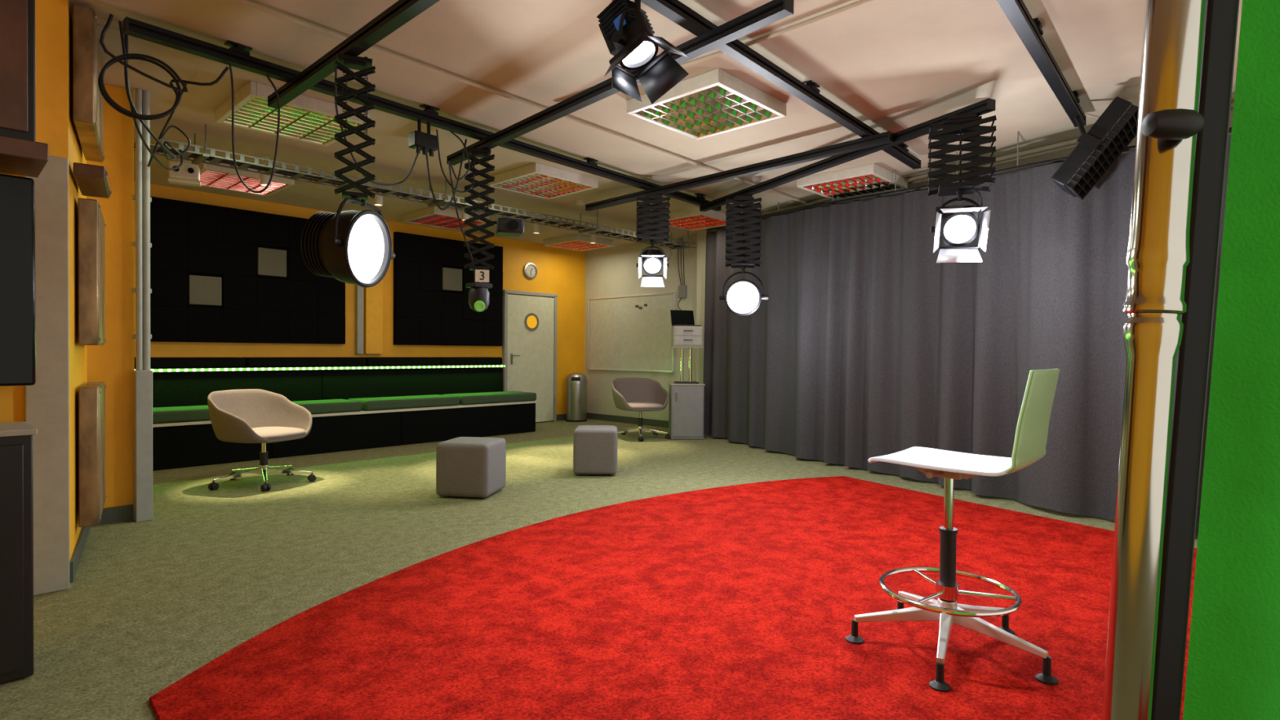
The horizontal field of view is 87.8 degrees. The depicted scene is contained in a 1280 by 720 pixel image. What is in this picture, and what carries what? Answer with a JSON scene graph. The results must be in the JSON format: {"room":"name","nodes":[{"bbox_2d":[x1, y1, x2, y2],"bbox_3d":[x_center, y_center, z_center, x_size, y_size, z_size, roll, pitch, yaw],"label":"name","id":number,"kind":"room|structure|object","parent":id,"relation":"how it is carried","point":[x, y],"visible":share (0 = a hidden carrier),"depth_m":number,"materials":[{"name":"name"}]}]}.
{"room":"television studio","nodes":[
{"label":"television studio","id":0,"kind":"room"},
{"bbox_2d":[0,0,134,582],"bbox_3d":[-4.452,-0.356,3.871,5.040,2.800,2.330,1,1,43],"label":"wall","id":1,"kind":"structure","parent":0,"point":[113,362],"depth_m":4.24,"materials":[{"name":"yellow paint"}]},
{"bbox_2d":[0,173,35,386],"bbox_3d":[-2.463,-0.278,2.182,0.185,0.740,0.700,1,1,43],"label":"wall monitor","id":2,"kind":"object","parent":1,"relation":"attached to","point":[17,193],"visible":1,"depth_m":2.34,"materials":[{"name":"black glass"}]},
{"bbox_2d":[0,0,48,177],"bbox_3d":[-2.388,-1.197,2.092,0.330,1.040,0.760,1,1,43],"label":"upper cabinet","id":3,"kind":"object","parent":1,"relation":"attached to","point":[20,154],"visible":1,"depth_m":2.22,"materials":[{"name":"brown wood"}]},
{"bbox_2d":[22,155,69,595],"bbox_3d":[-2.734,0.068,3.065,0.090,2.000,0.150,1,1,43],"label":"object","id":4,"kind":"structure","parent":1,"relation":"attached to","point":[46,402],"depth_m":3.04,"materials":[{"name":"paint"}]},
{"bbox_2d":[72,4,104,162],"bbox_3d":[-2.949,-1.441,3.570,0.089,0.560,0.863,0,1,-37],"label":"acoustic panel","id":5,"kind":"object","parent":1,"relation":"attached to","point":[87,64],"visible":0.88,"depth_m":3.24,"materials":[{"name":"fabric"}]},
{"bbox_2d":[77,197,106,345],"bbox_3d":[-3.087,-0.464,3.757,0.089,0.760,0.731,0,1,-37],"label":"acoustic panel","id":6,"kind":"object","parent":1,"relation":"attached to","point":[91,225],"visible":1,"depth_m":3.47,"materials":[{"name":"wood"}]},
{"bbox_2d":[78,381,106,527],"bbox_3d":[-3.095,0.501,3.770,0.089,0.730,0.731,0,1,-37],"label":"acoustic panel","id":7,"kind":"object","parent":1,"relation":"attached to","point":[92,495],"visible":1,"depth_m":3.48,"materials":[{"name":"wood"}]},
{"bbox_2d":[73,162,111,198],"bbox_3d":[-2.846,-0.928,3.466,0.129,0.060,0.558,0,1,-37],"label":"acoustic panel","id":8,"kind":"object","parent":1,"relation":"attached to","point":[92,180],"visible":1,"depth_m":3.32,"materials":[{"name":"wood"}]},
{"bbox_2d":[69,504,133,582],"bbox_3d":[-3.118,1.006,3.728,0.230,0.100,1.331,0,1,-27],"label":"baseboard","id":9,"kind":"structure","parent":1,"relation":"attached to","point":[123,513],"depth_m":4.24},
{"bbox_2d":[132,88,152,522],"bbox_3d":[-3.250,-0.353,4.346,0.110,2.800,0.100,1,1,43],"label":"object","id":10,"kind":"structure","parent":1,"relation":"attached to","point":[142,376],"depth_m":4.32,"materials":[{"name":"paint"}]},
{"bbox_2d":[232,0,822,208],"bbox_3d":[-0.037,-1.719,5.247,0.024,0.024,7.203,1,1,42],"label":"trim","id":11,"kind":"structure","parent":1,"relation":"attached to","point":[246,2],"depth_m":4.07,"materials":[{"name":"paint"}]},
{"bbox_2d":[133,181,585,422],"bbox_3d":[-3.215,-0.411,8.799,0.120,2.800,6.900,1,1,43],"label":"wall","id":12,"kind":"structure","parent":0,"point":[561,272],"depth_m":9.15,"materials":[{"name":"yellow paint"}]},
{"bbox_2d":[150,196,345,343],"bbox_3d":[-4.316,-0.928,7.477,0.076,1.470,1.970,1,1,43],"label":"acoustic panel","id":13,"kind":"object","parent":12,"relation":"attached to","point":[223,274],"visible":0.81,"depth_m":7.29,"materials":[{"name":"black fabric"}]},
{"bbox_2d":[355,284,364,353],"bbox_3d":[-3.516,-0.937,8.338,0.070,1.720,0.080,1,1,43],"label":"trim","id":14,"kind":"structure","parent":12,"relation":"attached to","point":[359,291],"depth_m":8.32,"materials":[{"name":"paint"}]},
{"bbox_2d":[364,279,382,354],"bbox_3d":[-3.393,-0.938,8.469,0.070,1.720,0.220,1,1,43],"label":"trim","id":15,"kind":"structure","parent":12,"relation":"attached to","point":[373,295],"depth_m":8.44,"materials":[{"name":"paint"}]},
{"bbox_2d":[393,231,502,346],"bbox_3d":[-2.625,-0.938,9.271,0.076,1.470,1.660,1,1,43],"label":"acoustic panel","id":16,"kind":"object","parent":12,"relation":"attached to","point":[431,305],"visible":0.89,"depth_m":9.11,"materials":[{"name":"black fabric"}]},
{"bbox_2d":[502,289,557,421],"bbox_3d":[-1.695,-0.033,10.282,0.070,2.030,1.000,1,1,43],"label":"trim","id":17,"kind":"structure","parent":12,"relation":"attached to","point":[504,348],"depth_m":10.05,"materials":[{"name":"paint"}]},
{"bbox_2d":[523,262,537,279],"bbox_3d":[-1.690,-1.378,10.284,0.035,0.250,0.250,1,1,43],"label":"wall clock","id":18,"kind":"object","parent":12,"relation":"attached to","point":[530,269],"visible":1,"depth_m":10.28,"materials":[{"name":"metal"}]},
{"bbox_2d":[506,294,555,422],"bbox_3d":[-1.667,-0.008,10.266,0.114,1.950,0.906,1,1,43],"label":"door","id":19,"kind":"structure","parent":12,"relation":"in","point":[531,319],"depth_m":10.29,"materials":[{"name":"paint"}]},
{"bbox_2d":[556,413,565,421],"bbox_3d":[-1.166,0.928,10.901,0.020,0.100,0.620,1,1,43],"label":"baseboard","id":20,"kind":"structure","parent":12,"relation":"attached to","point":[561,416],"depth_m":10.77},
{"bbox_2d":[0,418,1198,719],"bbox_3d":[-0.281,1.120,4.393,10.600,0.100,9.200,1,1,43],"label":"floor","id":21,"kind":"structure","parent":0,"point":[148,604],"depth_m":4.01,"materials":[{"name":"green carpet"}]},
{"bbox_2d":[0,421,37,684],"bbox_3d":[-2.415,0.656,2.101,0.342,0.845,0.740,1,1,43],"label":"base cabinet","id":22,"kind":"object","parent":21,"relation":"on","point":[16,475],"visible":1,"depth_m":2.23,"materials":[{"name":"wood"}]},
{"bbox_2d":[207,389,315,491],"bbox_3d":[-3.182,0.644,5.584,0.756,0.774,0.790,1,1,22],"label":"swivel armchair","id":23,"kind":"object","parent":21,"relation":"on","point":[261,416],"visible":1,"depth_m":5.61,"materials":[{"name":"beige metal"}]},
{"bbox_2d":[251,426,306,439],"bbox_3d":[-3.130,0.610,5.560,0.540,0.065,0.560,1,1,22],"label":"seat cushion","id":24,"kind":"object","parent":23,"relation":"on","point":[259,433],"depth_m":5.48,"materials":[{"name":"beige fabric"}]},
{"bbox_2d":[134,364,537,471],"bbox_3d":[-3.406,0.540,7.830,0.920,0.920,4.800,1,1,43],"label":"bench","id":25,"kind":"object","parent":21,"relation":"on","point":[178,445],"visible":0.6,"depth_m":7.58,"materials":[{"name":"wood"}]},
{"bbox_2d":[152,404,210,423],"bbox_3d":[-4.542,0.523,6.311,0.530,0.114,0.950,1,1,43],"label":"bench cushion","id":26,"kind":"object","parent":25,"relation":"on","point":[188,413],"visible":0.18,"depth_m":6.24,"materials":[{"name":"green fabric"}]},
{"bbox_2d":[134,357,245,368],"bbox_3d":[-4.749,0.028,6.729,0.340,0.109,1.280,1,1,43],"label":"bench cushion","id":27,"kind":"object","parent":25,"relation":"on","point":[155,362],"visible":0.44,"depth_m":6.75,"materials":[{"name":"black fabric"}]},
{"bbox_2d":[244,356,365,367],"bbox_3d":[-3.857,0.023,7.676,0.340,0.109,1.280,1,1,43],"label":"bench cushion","id":28,"kind":"object","parent":25,"relation":"on","point":[293,362],"visible":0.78,"depth_m":7.52,"materials":[{"name":"black fabric"}]},
{"bbox_2d":[292,399,361,414],"bbox_3d":[-3.750,0.518,7.151,0.530,0.114,1.320,1,1,43],"label":"bench cushion","id":29,"kind":"object","parent":25,"relation":"on","point":[330,406],"visible":0.5,"depth_m":7.25,"materials":[{"name":"green fabric"}]},
{"bbox_2d":[359,356,440,366],"bbox_3d":[-3.069,0.018,8.512,0.340,0.109,0.980,1,1,43],"label":"bench cushion","id":30,"kind":"object","parent":25,"relation":"on","point":[370,361],"visible":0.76,"depth_m":8.37,"materials":[{"name":"black fabric"}]},
{"bbox_2d":[347,394,459,410],"bbox_3d":[-2.858,0.513,8.097,0.530,0.114,1.200,1,1,43],"label":"bench cushion","id":31,"kind":"object","parent":25,"relation":"on","point":[436,400],"visible":0.84,"depth_m":7.89,"materials":[{"name":"green fabric"}]},
{"bbox_2d":[432,356,502,365],"bbox_3d":[-2.393,0.015,9.229,0.340,0.109,0.950,1,1,43],"label":"bench cushion","id":32,"kind":"object","parent":25,"relation":"on","point":[445,361],"visible":0.76,"depth_m":9.08,"materials":[{"name":"black fabric"}]},
{"bbox_2d":[442,391,536,404],"bbox_3d":[-2.022,0.508,8.985,0.530,0.114,1.180,1,1,43],"label":"bench cushion","id":33,"kind":"object","parent":25,"relation":"on","point":[472,398],"visible":0.77,"depth_m":8.79,"materials":[{"name":"green fabric"}]},
{"bbox_2d":[435,436,506,497],"bbox_3d":[-1.322,0.837,5.236,0.428,0.427,0.428,1,1,9],"label":"pouf","id":34,"kind":"object","parent":21,"relation":"on","point":[466,466],"visible":1,"depth_m":5.04,"materials":[{"name":"grey fabric"}]},
{"bbox_2d":[565,372,586,422],"bbox_3d":[-1.023,0.592,10.696,0.346,0.780,0.346,1,1,43],"label":"trash can","id":35,"kind":"object","parent":21,"relation":"on","point":[575,383],"visible":1,"depth_m":10.55,"materials":[{"name":"metal"}]},
{"bbox_2d":[573,425,617,475],"bbox_3d":[-0.409,0.832,6.175,0.398,0.427,0.398,0,1,-1],"label":"pouf","id":36,"kind":"object","parent":21,"relation":"on","point":[594,446],"visible":1,"depth_m":5.98,"materials":[{"name":"grey fabric"}]},
{"bbox_2d":[611,377,670,441],"bbox_3d":[-0.021,0.628,8.693,0.757,0.774,0.770,0,1,-21],"label":"swivel armchair","id":37,"kind":"object","parent":21,"relation":"on","point":[629,393],"visible":0.92,"depth_m":8.89,"materials":[{"name":"grey fabric"}]},
{"bbox_2d":[626,402,662,408],"bbox_3d":[0.013,0.594,8.677,0.560,0.065,0.540,0,1,-21],"label":"seat cushion","id":38,"kind":"object","parent":37,"relation":"on","point":[629,405],"depth_m":8.48,"materials":[{"name":"beige fabric"}]},
{"bbox_2d":[149,475,1196,719],"bbox_3d":[1.215,1.094,2.955,4.652,0.014,5.359,1,1,43],"label":"carpet","id":39,"kind":"object","parent":21,"relation":"on","point":[740,602],"visible":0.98,"depth_m":2.69,"materials":[{"name":"carpet"}]},
{"bbox_2d":[845,368,1059,692],"bbox_3d":[1.183,0.560,2.494,0.680,1.066,0.701,1,1,43],"label":"counter stool","id":40,"kind":"object","parent":39,"relation":"on","point":[1033,424],"visible":1,"depth_m":2.43,"materials":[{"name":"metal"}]},
{"bbox_2d":[1102,0,1205,719],"bbox_3d":[0.490,-0.059,0.710,0.320,2.339,0.320,1,1,43],"label":"metal pole","id":41,"kind":"object","parent":39,"relation":"on","point":[1169,122],"visible":1,"depth_m":0.69,"materials":[{"name":"metal"}]},
{"bbox_2d":[1151,0,1279,719],"bbox_3d":[1.171,-0.113,0.720,1.170,2.455,0.094,1,1,15],"label":"screen","id":42,"kind":"object","parent":39,"relation":"on","point":[1233,665],"visible":0.96,"depth_m":0.82,"materials":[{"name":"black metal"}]},
{"bbox_2d":[668,382,705,439],"bbox_3d":[0.606,0.661,8.735,0.440,0.710,0.471,0,1,-2],"label":"base cabinet","id":43,"kind":"object","parent":21,"relation":"on","point":[686,401],"visible":0.93,"depth_m":8.53,"materials":[{"name":"grey paint"}]},
{"bbox_2d":[670,346,703,383],"bbox_3d":[0.610,0.063,8.742,0.400,0.485,0.320,0,1,-2],"label":"stand","id":44,"kind":"object","parent":43,"relation":"on","point":[682,348],"visible":1,"depth_m":8.72,"materials":[{"name":"white metal"}]},
{"bbox_2d":[671,325,702,346],"bbox_3d":[0.614,-0.309,8.722,0.380,0.260,0.370,0,1,-2],"label":"drawer box","id":45,"kind":"object","parent":44,"relation":"on","point":[681,335],"visible":0.95,"depth_m":8.56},
{"bbox_2d":[670,310,702,326],"bbox_3d":[0.605,-0.552,8.763,0.330,0.221,0.291,0,1,-19],"label":"laptop","id":46,"kind":"object","parent":45,"relation":"on","point":[678,317],"visible":0.8,"depth_m":8.86,"materials":[{"name":"black plastic"}]},
{"bbox_2d":[670,346,703,347],"bbox_3d":[0.612,-0.170,8.739,0.400,0.020,0.320,0,1,-2],"label":"tray","id":47,"kind":"object","parent":44,"relation":"on","point":[670,346],"depth_m":8.58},
{"bbox_2d":[584,235,697,421],"bbox_3d":[2.845,-0.348,7.678,10.400,2.800,0.120,1,1,43],"label":"wall","id":48,"kind":"structure","parent":0,"point":[613,271],"depth_m":10.42,"materials":[{"name":"white paint"}]},
{"bbox_2d":[586,412,668,427],"bbox_3d":[0.094,0.948,10.182,2.750,0.100,0.020,1,1,43],"label":"baseboard","id":49,"kind":"structure","parent":48,"relation":"attached to","point":[651,422],"depth_m":10.46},
{"bbox_2d":[587,292,675,373],"bbox_3d":[-0.175,-0.418,10.421,1.865,1.185,0.028,1,1,43],"label":"whiteboard","id":50,"kind":"object","parent":48,"relation":"attached to","point":[622,335],"visible":0.98,"depth_m":10.37,"materials":[{"name":"ceramic"}]},
{"bbox_2d":[677,237,687,310],"bbox_3d":[0.673,-0.987,9.527,0.104,1.565,0.425,0,1,-25],"label":"junction box","id":51,"kind":"object","parent":48,"relation":"attached to","point":[682,289],"visible":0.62,"depth_m":9.63,"materials":[{"name":"grey paint"}]},
{"bbox_2d":[695,230,715,383],"bbox_3d":[0.945,-0.384,9.248,0.260,2.800,0.200,1,1,43],"label":"trim","id":52,"kind":"structure","parent":48,"relation":"attached to","point":[701,235],"depth_m":9.20,"materials":[{"name":"white paint"}]},
{"bbox_2d":[69,0,1242,250],"bbox_3d":[-0.257,-1.779,4.355,10.600,0.100,9.200,1,1,43],"label":"ceiling","id":53,"kind":"structure","parent":0,"point":[895,66],"depth_m":4.08,"materials":[{"name":"paint"}]},
{"bbox_2d":[124,34,176,157],"bbox_3d":[-3.034,-1.524,4.194,0.146,0.460,1.529,0,1,-29],"label":"cable","id":54,"kind":"object","parent":53,"relation":"hanging from","point":[166,148],"visible":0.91,"depth_m":3.71,"materials":[{"name":"black plastic"}]},
{"bbox_2d":[118,20,182,170],"bbox_3d":[-3.022,-1.498,4.158,0.063,0.512,1.666,0,1,-24],"label":"cable","id":55,"kind":"object","parent":53,"relation":"hanging from","point":[119,22],"visible":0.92,"depth_m":3.85,"materials":[{"name":"black plastic"}]},
{"bbox_2d":[146,83,186,166],"bbox_3d":[-2.987,-1.499,4.226,0.398,0.508,0.116,1,1,35],"label":"cable","id":56,"kind":"object","parent":53,"relation":"hanging from","point":[172,113],"visible":0.64,"depth_m":4.17,"materials":[{"name":"black plastic"}]},
{"bbox_2d":[167,144,200,186],"bbox_3d":[-3.740,-1.609,5.464,0.220,0.325,0.195,0,1,-30],"label":"power socket box","id":57,"kind":"object","parent":53,"relation":"hanging from","point":[188,174],"visible":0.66,"depth_m":5.41,"materials":[{"name":"white plastic"}]},
{"bbox_2d":[198,160,294,196],"bbox_3d":[-3.877,-1.743,6.420,0.760,0.085,0.760,1,1,43],"label":"light","id":58,"kind":"object","parent":53,"relation":"attached to","point":[211,175],"visible":0.68,"depth_m":6.35,"materials":[{"name":"white plastic"}]},
{"bbox_2d":[259,156,271,186],"bbox_3d":[-3.288,-1.653,5.838,0.084,0.240,0.084,1,1,43],"label":"spotlight","id":59,"kind":"object","parent":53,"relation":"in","point":[264,179],"visible":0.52,"depth_m":5.80,"materials":[{"name":"white plastic"}]},
{"bbox_2d":[215,80,369,146],"bbox_3d":[-2.447,-1.709,4.687,0.760,0.085,0.760,1,1,43],"label":"light","id":60,"kind":"object","parent":53,"relation":"attached to","point":[304,118],"visible":0.84,"depth_m":4.59,"materials":[{"name":"white plastic"}]},
{"bbox_2d":[373,179,382,205],"bbox_3d":[-2.596,-1.657,6.601,0.084,0.240,0.084,1,1,43],"label":"recessed light","id":61,"kind":"object","parent":53,"relation":"in","point":[378,199],"visible":0.71,"depth_m":6.57,"materials":[{"name":"white plastic"}]},
{"bbox_2d":[133,124,696,249],"bbox_3d":[-1.471,-1.655,7.080,0.320,0.240,6.301,1,1,43],"label":"cable tray","id":62,"kind":"object","parent":53,"relation":"hanging from","point":[199,157],"visible":0.85,"depth_m":6.07,"materials":[{"name":"metal"}]},
{"bbox_2d":[160,124,191,159],"bbox_3d":[-3.078,-1.419,4.506,0.151,0.281,1.031,0,1,-28],"label":"cable","id":63,"kind":"object","parent":62,"relation":"hanging from","point":[186,149],"visible":0.97,"depth_m":4.13,"materials":[{"name":"black plastic"}]},
{"bbox_2d":[485,217,524,236],"bbox_3d":[-1.018,-1.004,5.008,0.277,0.110,0.205,0,1,-15],"label":"projector","id":64,"kind":"object","parent":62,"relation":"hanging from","point":[504,226],"visible":0.94,"depth_m":4.94,"materials":[{"name":"black plastic"}]},
{"bbox_2d":[122,16,720,211],"bbox_3d":[-0.838,-1.690,5.315,0.077,0.113,5.307,1,1,40],"label":"rail","id":65,"kind":"object","parent":53,"relation":"attached to","point":[237,55],"visible":0.89,"depth_m":4.26,"materials":[{"name":"black metal"}]},
{"bbox_2d":[97,13,229,119],"bbox_3d":[-2.542,-1.512,3.567,0.560,0.455,0.205,0,1,-40],"label":"cable","id":66,"kind":"object","parent":65,"relation":"hanging from","point":[109,100],"visible":1,"depth_m":3.52,"materials":[{"name":"black plastic"}]},
{"bbox_2d":[228,65,279,193],"bbox_3d":[-2.249,-1.312,3.834,0.243,0.662,0.277,1,1,43],"label":"cable","id":67,"kind":"object","parent":65,"relation":"hanging from","point":[230,66],"visible":1,"depth_m":3.87,"materials":[{"name":"black plastic"}]},
{"bbox_2d":[267,0,439,109],"bbox_3d":[-1.137,-1.571,3.062,3.118,0.066,0.066,1,1,43],"label":"rail","id":68,"kind":"object","parent":65,"relation":"attached to","point":[402,11],"visible":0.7,"depth_m":3.29,"materials":[{"name":"black metal"}]},
{"bbox_2d":[333,53,376,204],"bbox_3d":[-1.465,-1.182,3.422,0.195,0.750,0.095,0,1,-24],"label":"hanger","id":69,"kind":"object","parent":68,"relation":"hanging from","point":[345,62],"visible":0.95,"depth_m":3.41,"materials":[{"name":"black metal"}]},
{"bbox_2d":[301,197,395,287],"bbox_3d":[-1.522,-0.602,3.467,0.320,0.452,0.515,1,1,12],"label":"floodlight","id":70,"kind":"object","parent":69,"relation":"hanging from","point":[351,246],"visible":1,"depth_m":3.36,"materials":[{"name":"black metal"}]},
{"bbox_2d":[334,66,421,186],"bbox_3d":[-1.639,-1.339,4.036,0.186,0.444,1.037,1,1,6],"label":"cable","id":71,"kind":"object","parent":68,"relation":"hanging from","point":[335,68],"visible":0.73,"depth_m":4.13,"materials":[{"name":"black plastic"}]},
{"bbox_2d":[408,120,437,156],"bbox_3d":[-1.482,-1.524,4.549,0.100,0.245,0.170,1,1,43],"label":"box","id":72,"kind":"object","parent":65,"relation":"hanging from","point":[417,140],"visible":1,"depth_m":4.51,"materials":[{"name":"black metal"}]},
{"bbox_2d":[425,138,466,210],"bbox_3d":[-1.372,-1.330,4.706,0.030,0.548,0.355,1,1,36],"label":"cable","id":73,"kind":"object","parent":65,"relation":"hanging from","point":[465,141],"visible":0.98,"depth_m":4.72,"materials":[{"name":"black plastic"}]},
{"bbox_2d":[435,128,475,192],"bbox_3d":[-1.320,-1.411,4.800,0.048,0.388,0.412,1,1,26],"label":"cable","id":74,"kind":"object","parent":65,"relation":"hanging from","point":[437,133],"visible":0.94,"depth_m":4.70,"materials":[{"name":"black plastic"}]},
{"bbox_2d":[448,129,475,282],"bbox_3d":[-1.277,-1.095,4.839,0.106,1.066,0.320,1,1,16],"label":"cable","id":75,"kind":"object","parent":65,"relation":"hanging from","point":[452,132],"visible":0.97,"depth_m":4.79,"materials":[{"name":"black plastic"}]},
{"bbox_2d":[446,0,793,165],"bbox_3d":[-0.436,-1.580,4.133,0.067,0.066,3.281,0,1,-42],"label":"rail","id":76,"kind":"object","parent":65,"relation":"attached to","point":[774,11],"visible":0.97,"depth_m":3.44,"materials":[{"name":"black metal"}]},
{"bbox_2d":[463,147,494,270],"bbox_3d":[-1.200,-1.110,4.973,0.221,0.930,0.110,0,1,-15],"label":"hanger","id":77,"kind":"object","parent":76,"relation":"hanging from","point":[473,153],"visible":0.91,"depth_m":4.95,"materials":[{"name":"black metal"}]},
{"bbox_2d":[465,269,492,311],"bbox_3d":[-1.190,-0.511,4.967,0.191,0.307,0.150,1,1,43],"label":"spotlight","id":78,"kind":"object","parent":77,"relation":"hanging from","point":[478,293],"visible":1,"depth_m":4.91,"materials":[{"name":"black metal"}]},
{"bbox_2d":[585,130,893,211],"bbox_3d":[0.605,-1.594,5.879,0.067,0.066,3.352,0,1,-44],"label":"rail","id":79,"kind":"object","parent":65,"relation":"attached to","point":[887,137],"visible":1,"depth_m":5.47,"materials":[{"name":"black metal"}]},
{"bbox_2d":[635,193,670,243],"bbox_3d":[0.124,-1.353,6.402,0.321,0.460,0.250,0,1,-1],"label":"hanger","id":80,"kind":"object","parent":79,"relation":"hanging from","point":[660,225],"visible":1,"depth_m":6.30,"materials":[{"name":"black metal"}]},
{"bbox_2d":[636,243,668,287],"bbox_3d":[0.122,-0.923,6.455,0.310,0.441,0.356,0,1,1],"label":"spotlight","id":81,"kind":"object","parent":80,"relation":"hanging from","point":[652,261],"visible":1,"depth_m":6.41,"materials":[{"name":"black metal"}]},
{"bbox_2d":[699,97,995,212],"bbox_3d":[1.403,-1.584,5.560,0.067,0.066,3.360,0,1,-26],"label":"rail","id":82,"kind":"object","parent":65,"relation":"attached to","point":[988,105],"visible":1,"depth_m":5.15,"materials":[{"name":"black metal"}]},
{"bbox_2d":[724,195,761,269],"bbox_3d":[0.996,-1.226,6.426,0.340,0.700,0.250,1,1,8],"label":"hanger","id":83,"kind":"object","parent":82,"relation":"hanging from","point":[750,224],"visible":1,"depth_m":6.33,"materials":[{"name":"black metal"}]},
{"bbox_2d":[719,266,768,315],"bbox_3d":[1.016,-0.661,6.498,0.465,0.472,0.316,1,1,9],"label":"floodlight","id":84,"kind":"object","parent":83,"relation":"hanging from","point":[743,297],"visible":1,"depth_m":6.39,"materials":[{"name":"black metal"}]},
{"bbox_2d":[927,112,996,196],"bbox_3d":[2.055,-1.300,4.267,0.380,0.480,0.290,1,1,22],"label":"hanger","id":85,"kind":"object","parent":82,"relation":"hanging from","point":[962,127],"visible":1,"depth_m":4.16,"materials":[{"name":"black metal"}]},
{"bbox_2d":[930,194,991,262],"bbox_3d":[2.064,-0.854,4.321,0.340,0.452,0.367,1,1,15],"label":"spotlight","id":86,"kind":"object","parent":85,"relation":"hanging from","point":[957,225],"visible":1,"depth_m":4.26,"materials":[{"name":"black metal"}]},
{"bbox_2d":[971,186,982,218],"bbox_3d":[2.115,-0.993,4.160,0.048,0.216,0.109,0,1,-8],"label":"cable","id":87,"kind":"object","parent":85,"relation":"hanging from","point":[972,188],"visible":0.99,"depth_m":4.13,"materials":[{"name":"black plastic"}]},
{"bbox_2d":[402,206,489,230],"bbox_3d":[-2.412,-1.755,8.282,0.760,0.085,0.760,1,1,43],"label":"light","id":88,"kind":"object","parent":53,"relation":"attached to","point":[433,216],"visible":0.85,"depth_m":8.15,"materials":[{"name":"white plastic"}]},
{"bbox_2d":[461,197,469,221],"bbox_3d":[-1.925,-1.662,7.342,0.084,0.240,0.084,1,1,43],"label":"recessed light","id":89,"kind":"object","parent":53,"relation":"in","point":[464,216],"visible":0.48,"depth_m":7.31,"materials":[{"name":"white plastic"}]},
{"bbox_2d":[533,213,539,233],"bbox_3d":[-1.261,-1.666,8.105,0.084,0.240,0.084,1,1,43],"label":"recessed light","id":90,"kind":"object","parent":53,"relation":"in","point":[535,226],"visible":0.77,"depth_m":8.07,"materials":[{"name":"white plastic"}]},
{"bbox_2d":[487,162,598,199],"bbox_3d":[-0.942,-1.720,6.444,0.760,0.085,0.760,1,1,43],"label":"light","id":91,"kind":"object","parent":53,"relation":"attached to","point":[536,180],"visible":0.93,"depth_m":6.33,"materials":[{"name":"white plastic"}]},
{"bbox_2d":[543,234,614,251],"bbox_3d":[-0.922,-1.767,10.066,0.760,0.085,0.760,1,1,43],"label":"light","id":92,"kind":"object","parent":53,"relation":"attached to","point":[575,242],"visible":0.99,"depth_m":9.94,"materials":[{"name":"white plastic"}]},
{"bbox_2d":[589,224,595,243],"bbox_3d":[-0.624,-1.671,8.824,0.084,0.240,0.084,1,1,43],"label":"recessed light","id":93,"kind":"object","parent":53,"relation":"in","point":[592,237],"visible":0.77,"depth_m":8.79,"materials":[{"name":"white plastic"}]},
{"bbox_2d":[666,207,725,231],"bbox_3d":[0.689,-1.730,8.204,0.760,0.085,0.760,1,1,43],"label":"light","id":94,"kind":"object","parent":53,"relation":"attached to","point":[691,220],"visible":0.67,"depth_m":8.02,"materials":[{"name":"white plastic"}]},
{"bbox_2d":[626,68,786,139],"bbox_3d":[0.447,-1.682,4.448,0.760,0.085,0.760,1,1,43],"label":"light","id":95,"kind":"object","parent":53,"relation":"attached to","point":[714,102],"visible":1,"depth_m":4.36,"materials":[{"name":"white plastic"}]},
{"bbox_2d":[680,0,873,67],"bbox_3d":[0.671,-1.690,3.448,3.202,0.022,0.075,1,1,42],"label":"trim","id":96,"kind":"structure","parent":53,"relation":"attached to","point":[860,2],"depth_m":3.38,"materials":[{"name":"paint"}]},
{"bbox_2d":[640,0,920,168],"bbox_3d":[0.664,-1.657,3.680,0.075,0.113,5.102,1,1,41],"label":"rail","id":97,"kind":"object","parent":53,"relation":"attached to","point":[808,92],"visible":1,"depth_m":3.79,"materials":[{"name":"black metal"}]},
{"bbox_2d":[596,0,689,104],"bbox_3d":[0.003,-1.383,2.900,0.375,0.431,0.347,1,1,35],"label":"spotlight","id":98,"kind":"object","parent":97,"relation":"attached to","point":[627,32],"visible":1,"depth_m":2.90,"materials":[{"name":"black metal"}]},
{"bbox_2d":[796,163,907,199],"bbox_3d":[2.038,-1.695,6.384,0.760,0.085,0.760,1,1,43],"label":"light","id":99,"kind":"object","parent":53,"relation":"attached to","point":[868,179],"visible":0.98,"depth_m":6.27,"materials":[{"name":"white plastic"}]},
{"bbox_2d":[702,125,1231,535],"bbox_3d":[2.321,-0.338,6.172,0.436,2.788,6.272,0,1,-30],"label":"stage curtain","id":100,"kind":"object","parent":53,"relation":"hanging from","point":[863,345],"visible":0.74,"depth_m":5.74,"materials":[{"name":"grey fabric"}]},
{"bbox_2d":[700,101,1234,230],"bbox_3d":[2.458,-1.715,6.472,0.043,0.036,5.895,0,1,-34],"label":"trim","id":101,"kind":"structure","parent":53,"relation":"attached to","point":[1074,140],"depth_m":5.58,"materials":[{"name":"paint"}]},
{"bbox_2d":[705,106,1233,231],"bbox_3d":[2.541,-1.716,6.559,0.033,0.026,5.895,0,1,-34],"label":"trim","id":102,"kind":"structure","parent":53,"relation":"attached to","point":[1232,108],"depth_m":5.64,"materials":[{"name":"paint"}]},
{"bbox_2d":[996,0,1086,127],"bbox_3d":[1.667,-1.639,2.995,0.076,0.113,4.082,1,1,41],"label":"rail","id":103,"kind":"object","parent":53,"relation":"attached to","point":[1029,30],"visible":0.84,"depth_m":3.47,"materials":[{"name":"black metal"}]},
{"bbox_2d":[1051,96,1137,199],"bbox_3d":[2.935,-1.338,4.261,0.458,0.523,0.465,1,1,43],"label":"panel light","id":104,"kind":"object","parent":103,"relation":"hanging from","point":[1097,149],"visible":0.9,"depth_m":4.16,"materials":[{"name":"black metal"}]},
{"bbox_2d":[1066,105,1134,194],"bbox_3d":[2.952,-1.319,4.247,0.342,0.430,0.408,1,1,43],"label":"diffuser","id":105,"kind":"object","parent":104,"relation":"attached to","point":[1085,166],"depth_m":4.16,"materials":[{"name":"metal"}]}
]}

